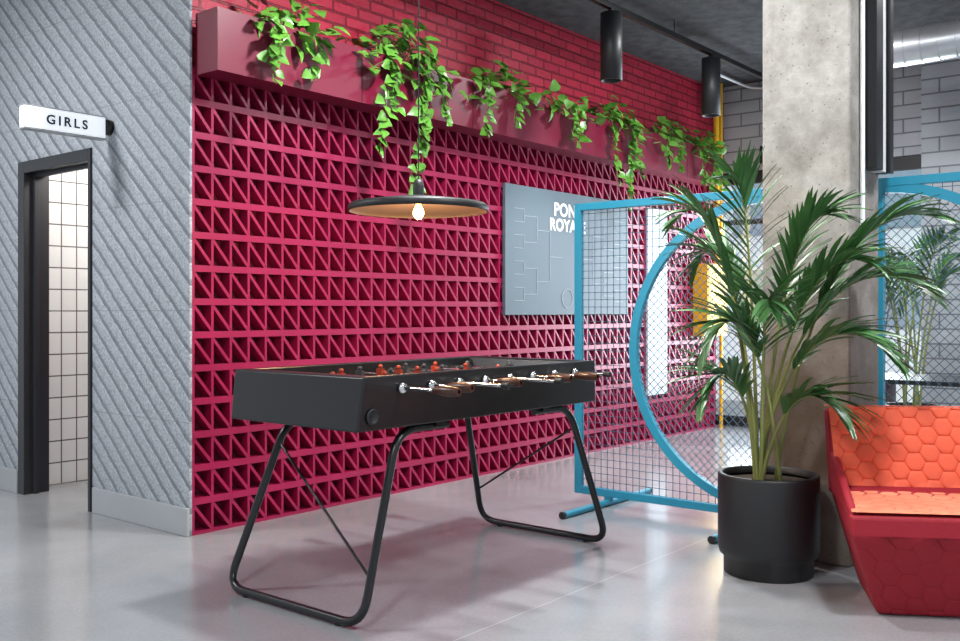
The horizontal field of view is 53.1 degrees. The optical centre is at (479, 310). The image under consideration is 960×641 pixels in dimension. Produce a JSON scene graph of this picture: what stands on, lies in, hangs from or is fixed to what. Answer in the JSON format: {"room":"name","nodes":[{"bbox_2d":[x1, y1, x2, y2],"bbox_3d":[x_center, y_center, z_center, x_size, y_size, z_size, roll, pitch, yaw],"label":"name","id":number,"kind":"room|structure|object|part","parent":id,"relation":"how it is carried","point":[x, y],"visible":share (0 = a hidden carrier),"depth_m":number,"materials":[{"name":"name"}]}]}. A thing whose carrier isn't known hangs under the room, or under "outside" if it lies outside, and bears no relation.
{"room":"common room","nodes":[
{"label":"common room","id":0,"kind":"room"},
{"bbox_2d":[0,0,91,469],"bbox_3d":[-3.827,-0.575,7.063,4.000,3.550,0.115,0,0,39],"label":"wall","id":1,"kind":"structure","parent":0,"point":[56,35],"depth_m":6.32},
{"bbox_2d":[0,466,17,492],"bbox_3d":[-4.231,1.125,7.308,3.065,0.150,0.018,0,0,39],"label":"baseboard","id":2,"kind":"structure","parent":1,"relation":"attached to","point":[8,476],"depth_m":6.40,"materials":[{"name":"grey paint"}]},
{"bbox_2d":[18,148,91,511],"bbox_3d":[-2.632,0.113,6.097,0.922,2.175,0.170,0,0,39],"label":"door frame","id":3,"kind":"structure","parent":1,"relation":"in","point":[33,175],"depth_m":6.30,"materials":[{"name":"black metal"}]},
{"bbox_2d":[92,487,189,536],"bbox_3d":[-1.927,1.125,5.416,0.977,0.150,0.018,0,0,39],"label":"baseboard","id":4,"kind":"structure","parent":1,"relation":"attached to","point":[170,518],"depth_m":5.37,"materials":[{"name":"grey paint"}]},
{"bbox_2d":[49,169,87,484],"bbox_3d":[-2.561,-0.100,7.162,0.070,2.600,1.555,0,0,39],"label":"wall","id":5,"kind":"structure","parent":0,"point":[68,192],"depth_m":6.73,"materials":[{"name":"white tile"}]},
{"bbox_2d":[92,0,191,535],"bbox_3d":[-1.927,-0.575,5.437,1.000,3.550,0.015,0,0,39],"label":"wall","id":6,"kind":"structure","parent":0,"point":[142,49],"depth_m":5.40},
{"bbox_2d":[18,103,113,140],"bbox_3d":[-2.329,-1.058,5.420,0.090,0.133,0.519,0,0,39],"label":"sign","id":7,"kind":"object","parent":6,"relation":"attached to","point":[36,118],"visible":1,"depth_m":5.38,"materials":[{"name":"white plastic"}]},
{"bbox_2d":[192,0,715,527],"bbox_3d":[0.402,-0.575,7.709,0.115,3.550,6.448,0,0,39],"label":"wall","id":8,"kind":"structure","parent":0,"point":[471,33],"depth_m":7.08,"materials":[{"name":"red brick"}]},
{"bbox_2d":[0,424,959,640],"bbox_3d":[-0.890,1.250,4.336,14.000,0.100,13.600,0,0,39],"label":"floor","id":9,"kind":"structure","parent":0,"point":[69,572],"depth_m":4.38,"materials":[{"name":"concrete"}]},
{"bbox_2d":[229,356,611,625],"bbox_3d":[-0.219,0.725,4.523,1.400,0.950,1.754,0,0,39],"label":"foosball table","id":10,"kind":"object","parent":9,"relation":"on","point":[416,395],"visible":1,"depth_m":4.03,"materials":[{"name":"black metal"}]},
{"bbox_2d":[192,67,716,535],"bbox_3d":[0.433,-0.050,7.586,0.080,2.500,6.298,0,0,39],"label":"screen","id":11,"kind":"object","parent":9,"relation":"on","point":[468,250],"visible":0.67,"depth_m":6.10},
{"bbox_2d":[196,6,720,186],"bbox_3d":[0.448,-1.425,7.379,0.199,0.330,5.960,0,0,39],"label":"planter box","id":12,"kind":"object","parent":11,"relation":"attached to","point":[228,43],"visible":0.77,"depth_m":6.07,"materials":[{"name":"metal"}]},
{"bbox_2d":[238,0,362,85],"bbox_3d":[-1.007,-1.545,5.489,0.454,0.671,0.936,0,0,39],"label":"pothos plant","id":13,"kind":"object","parent":12,"relation":"in","point":[277,51],"visible":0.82,"depth_m":5.38,"materials":[{"name":"green plant"}]},
{"bbox_2d":[352,18,468,194],"bbox_3d":[-0.457,-1.301,6.156,0.457,1.156,1.033,0,0,39],"label":"pothos plant","id":14,"kind":"object","parent":12,"relation":"in","point":[402,44],"visible":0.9,"depth_m":6.08,"materials":[{"name":"green plant"}]},
{"bbox_2d":[450,60,552,136],"bbox_3d":[0.168,-1.492,6.949,0.433,0.619,1.083,0,0,39],"label":"pothos plant","id":15,"kind":"object","parent":12,"relation":"in","point":[535,97],"visible":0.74,"depth_m":6.86,"materials":[{"name":"green plant"}]},
{"bbox_2d":[526,79,598,148],"bbox_3d":[0.736,-1.518,7.612,0.424,0.510,0.887,0,0,39],"label":"pothos plant","id":16,"kind":"object","parent":12,"relation":"in","point":[554,86],"visible":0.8,"depth_m":7.46,"materials":[{"name":"green plant"}]},
{"bbox_2d":[587,95,660,211],"bbox_3d":[1.187,-1.343,8.187,0.429,1.015,0.896,0,0,39],"label":"pothos plant","id":17,"kind":"object","parent":12,"relation":"in","point":[614,115],"visible":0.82,"depth_m":8.11,"materials":[{"name":"green plant"}]},
{"bbox_2d":[643,116,712,172],"bbox_3d":[1.734,-1.514,8.823,0.435,0.518,1.075,0,0,39],"label":"pothos plant","id":18,"kind":"object","parent":12,"relation":"in","point":[662,119],"visible":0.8,"depth_m":8.77,"materials":[{"name":"green plant"}]},
{"bbox_2d":[683,130,728,191],"bbox_3d":[2.163,-1.429,9.355,0.446,0.670,0.817,0,0,39],"label":"pothos plant","id":19,"kind":"object","parent":12,"relation":"in","point":[708,139],"visible":0.56,"depth_m":9.33,"materials":[{"name":"green plant"}]},
{"bbox_2d":[502,183,627,314],"bbox_3d":[0.744,-0.465,7.873,0.032,0.990,1.780,0,0,39],"label":"board","id":20,"kind":"object","parent":11,"relation":"attached to","point":[538,223],"visible":0.8,"depth_m":7.65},
{"bbox_2d":[646,208,666,395],"bbox_3d":[1.652,-0.085,8.985,0.023,1.730,0.370,0,0,39],"label":"poster","id":21,"kind":"object","parent":11,"relation":"attached to","point":[661,291],"visible":0.59,"depth_m":8.96,"materials":[{"name":"white paper"}]},
{"bbox_2d":[559,188,762,543],"bbox_3d":[1.115,0.263,5.667,1.310,1.875,1.022,0,0,39],"label":"divider","id":22,"kind":"object","parent":9,"relation":"on","point":[611,496],"visible":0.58,"depth_m":5.73,"materials":[{"name":"teal paint"}]},
{"bbox_2d":[693,83,726,427],"bbox_3d":[2.340,-0.570,9.712,0.163,3.540,0.488,0,0,39],"label":"door frame","id":23,"kind":"structure","parent":9,"relation":"on","point":[717,121],"depth_m":9.65,"materials":[{"name":"yellow paint"}]},
{"bbox_2d":[718,465,819,583],"bbox_3d":[1.326,0.973,4.420,0.452,0.455,0.452,0,0,39],"label":"pot","id":24,"kind":"object","parent":9,"relation":"on","point":[769,519],"depth_m":4.24,"materials":[{"name":"ceramic"}]},
{"bbox_2d":[645,140,959,583],"bbox_3d":[1.366,0.222,4.259,1.336,1.956,0.820,0,0,39],"label":"palm","id":25,"kind":"object","parent":9,"relation":"on","point":[769,516],"visible":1,"depth_m":4.26,"materials":[{"name":"plant"}]},
{"bbox_2d":[763,0,877,566],"bbox_3d":[1.698,-0.575,4.789,0.429,3.550,0.430,0,0,39],"label":"concrete column","id":26,"kind":"structure","parent":9,"relation":"on","point":[811,48],"depth_m":4.60,"materials":[{"name":"grey concrete"}]},
{"bbox_2d":[860,0,893,224],"bbox_3d":[1.926,-1.370,4.669,0.071,1.940,0.312,0,0,39],"label":"cable conduit","id":27,"kind":"object","parent":26,"relation":"attached to","point":[876,16],"visible":0.88,"depth_m":4.59,"materials":[{"name":"metal"}]},
{"bbox_2d":[824,405,959,616],"bbox_3d":[2.033,0.810,3.981,1.108,0.780,0.693,0,0,8],"label":"sofa","id":28,"kind":"object","parent":9,"relation":"on","point":[896,495],"visible":0.96,"depth_m":3.95,"materials":[{"name":"red fabric"}]},
{"bbox_2d":[878,172,959,407],"bbox_3d":[2.492,0.263,4.349,1.194,1.875,0.936,0,0,13],"label":"divider","id":29,"kind":"object","parent":9,"relation":"on","point":[914,184],"visible":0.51,"depth_m":4.79,"materials":[{"name":"teal paint"}]},
{"bbox_2d":[885,224,959,406],"bbox_3d":[3.429,0.261,7.650,1.095,1.878,1.140,0,0,39],"label":"areca palm","id":30,"kind":"object","parent":9,"relation":"on","point":[939,236],"visible":0.41,"depth_m":7.58,"materials":[{"name":"plant"}]},
{"bbox_2d":[885,373,959,386],"bbox_3d":[3.019,0.825,6.496,1.300,0.750,0.700,0,0,39],"label":"side table","id":31,"kind":"object","parent":9,"relation":"on","point":[896,377],"visible":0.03,"depth_m":6.31,"materials":[{"name":"white"}]},
{"bbox_2d":[496,0,959,87],"bbox_3d":[-0.890,-2.400,4.336,14.000,0.100,13.600,0,0,39],"label":"ceiling","id":32,"kind":"structure","parent":0,"point":[733,29],"depth_m":7.83,"materials":[{"name":"grey concrete"}]},
{"bbox_2d":[348,0,488,218],"bbox_3d":[-0.288,-1.390,4.502,0.660,1.920,0.660,0,0,39],"label":"pendant lamp","id":33,"kind":"object","parent":32,"relation":"hanging from","point":[418,205],"visible":1,"depth_m":4.50,"materials":[{"name":"brown metal"}]},
{"bbox_3d":[-0.288,-0.540,4.502,0.660,0.150,0.660,0,0,39],"label":"lamp shade","id":34,"kind":"part","parent":33,"relation":"part of","materials":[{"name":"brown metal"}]},
{"bbox_3d":[-0.288,-1.478,4.502,0.100,1.745,0.100,0,0,39],"label":"cord","id":35,"kind":"part","parent":33,"relation":"part of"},
{"bbox_3d":[-0.288,-0.473,4.502,0.054,0.087,0.054,0,0,39],"label":"bulb","id":36,"kind":"part","parent":33,"relation":"part of","materials":[{"name":"white glass"}]},
{"bbox_2d":[588,0,762,116],"bbox_3d":[0.552,-2.015,6.517,0.160,0.670,7.800,0,0,39],"label":"track light","id":37,"kind":"object","parent":32,"relation":"attached to","point":[610,20],"visible":0.94,"depth_m":7.44,"materials":[{"name":"black metal"}]},
{"bbox_3d":[0.552,-2.275,6.517,0.040,0.150,7.800,0,0,39],"label":"rail","id":38,"kind":"part","parent":37,"relation":"part of","materials":[{"name":"black metal"}]},
{"bbox_2d":[894,18,959,67],"bbox_3d":[4.851,-2.102,5.961,5.190,0.496,0.292,0,0,39],"label":"ventilation duct","id":39,"kind":"object","parent":32,"relation":"attached to","point":[940,41],"visible":0.41,"depth_m":7.09,"materials":[{"name":"silver metal"}]},
{"bbox_2d":[723,64,920,173],"bbox_3d":[5.636,-1.900,7.712,8.200,0.900,0.200,0,0,39],"label":"wall","id":40,"kind":"structure","parent":0,"point":[742,106],"depth_m":9.86,"materials":[{"name":"grey brick"}]},
{"bbox_2d":[716,170,762,427],"bbox_3d":[2.899,-0.122,9.895,1.200,2.645,0.060,0,0,39],"label":"window","id":41,"kind":"structure","parent":40,"relation":"in","point":[759,178],"depth_m":10.02,"materials":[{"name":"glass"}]},
{"bbox_2d":[721,74,762,88],"bbox_3d":[2.606,-1.997,9.498,0.278,0.634,0.814,0,0,39],"label":"conduit","id":42,"kind":"object","parent":40,"relation":"attached to","point":[722,76],"visible":0.44,"depth_m":9.71,"materials":[{"name":"silver metal"}]},
{"bbox_2d":[760,146,762,163],"bbox_3d":[2.923,-1.570,9.687,0.140,0.180,0.189,0,0,39],"label":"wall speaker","id":43,"kind":"object","parent":40,"relation":"attached to","point":[761,147],"visible":0.15,"depth_m":9.64},
{"bbox_2d":[894,155,920,213],"bbox_3d":[3.768,-0.122,9.180,1.050,2.645,0.060,0,0,39],"label":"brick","id":44,"kind":"structure","parent":40,"relation":"in","point":[904,163],"depth_m":8.96,"materials":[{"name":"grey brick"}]},
{"bbox_2d":[885,402,942,406],"bbox_3d":[3.440,0.973,7.638,0.452,0.455,0.452,0,0,39],"label":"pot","id":45,"kind":"object","parent":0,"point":[891,403],"depth_m":7.76,"materials":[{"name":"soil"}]},
{"bbox_2d":[921,58,959,407],"bbox_3d":[4.360,-0.575,8.403,0.850,3.550,0.349,0,0,39],"label":"wall","id":46,"kind":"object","parent":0,"point":[940,81],"depth_m":8.43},
{"label":"outside","id":47,"kind":"structure","parent":0,"visible":0},
{"bbox_2d":[716,373,919,416],"bbox_3d":[12.012,1.270,17.680,45.000,0.100,23.400,0,0,39],"label":"ground","id":48,"kind":"structure","parent":47,"point":[728,392],"depth_m":13.55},
{"bbox_2d":[716,169,920,373],"bbox_3d":[10.225,-0.890,15.505,35.000,4.220,1.030,0,0,39],"label":"facade","id":49,"kind":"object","parent":48,"relation":"on","point":[917,227],"visible":0.06,"depth_m":17.24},
{"bbox_2d":[885,247,920,402],"bbox_3d":[4.434,0.248,10.852,1.181,1.905,1.191,0,0,39],"label":"areca palm","id":50,"kind":"object","parent":48,"relation":"on","point":[890,391],"visible":0.05,"depth_m":10.62,"materials":[{"name":"plant"}]},
{"bbox_2d":[885,384,895,402],"bbox_3d":[4.442,0.973,10.827,0.452,0.455,0.452,0,0,39],"label":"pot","id":51,"kind":"object","parent":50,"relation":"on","point":[890,391],"depth_m":10.62,"materials":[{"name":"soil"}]}
]}

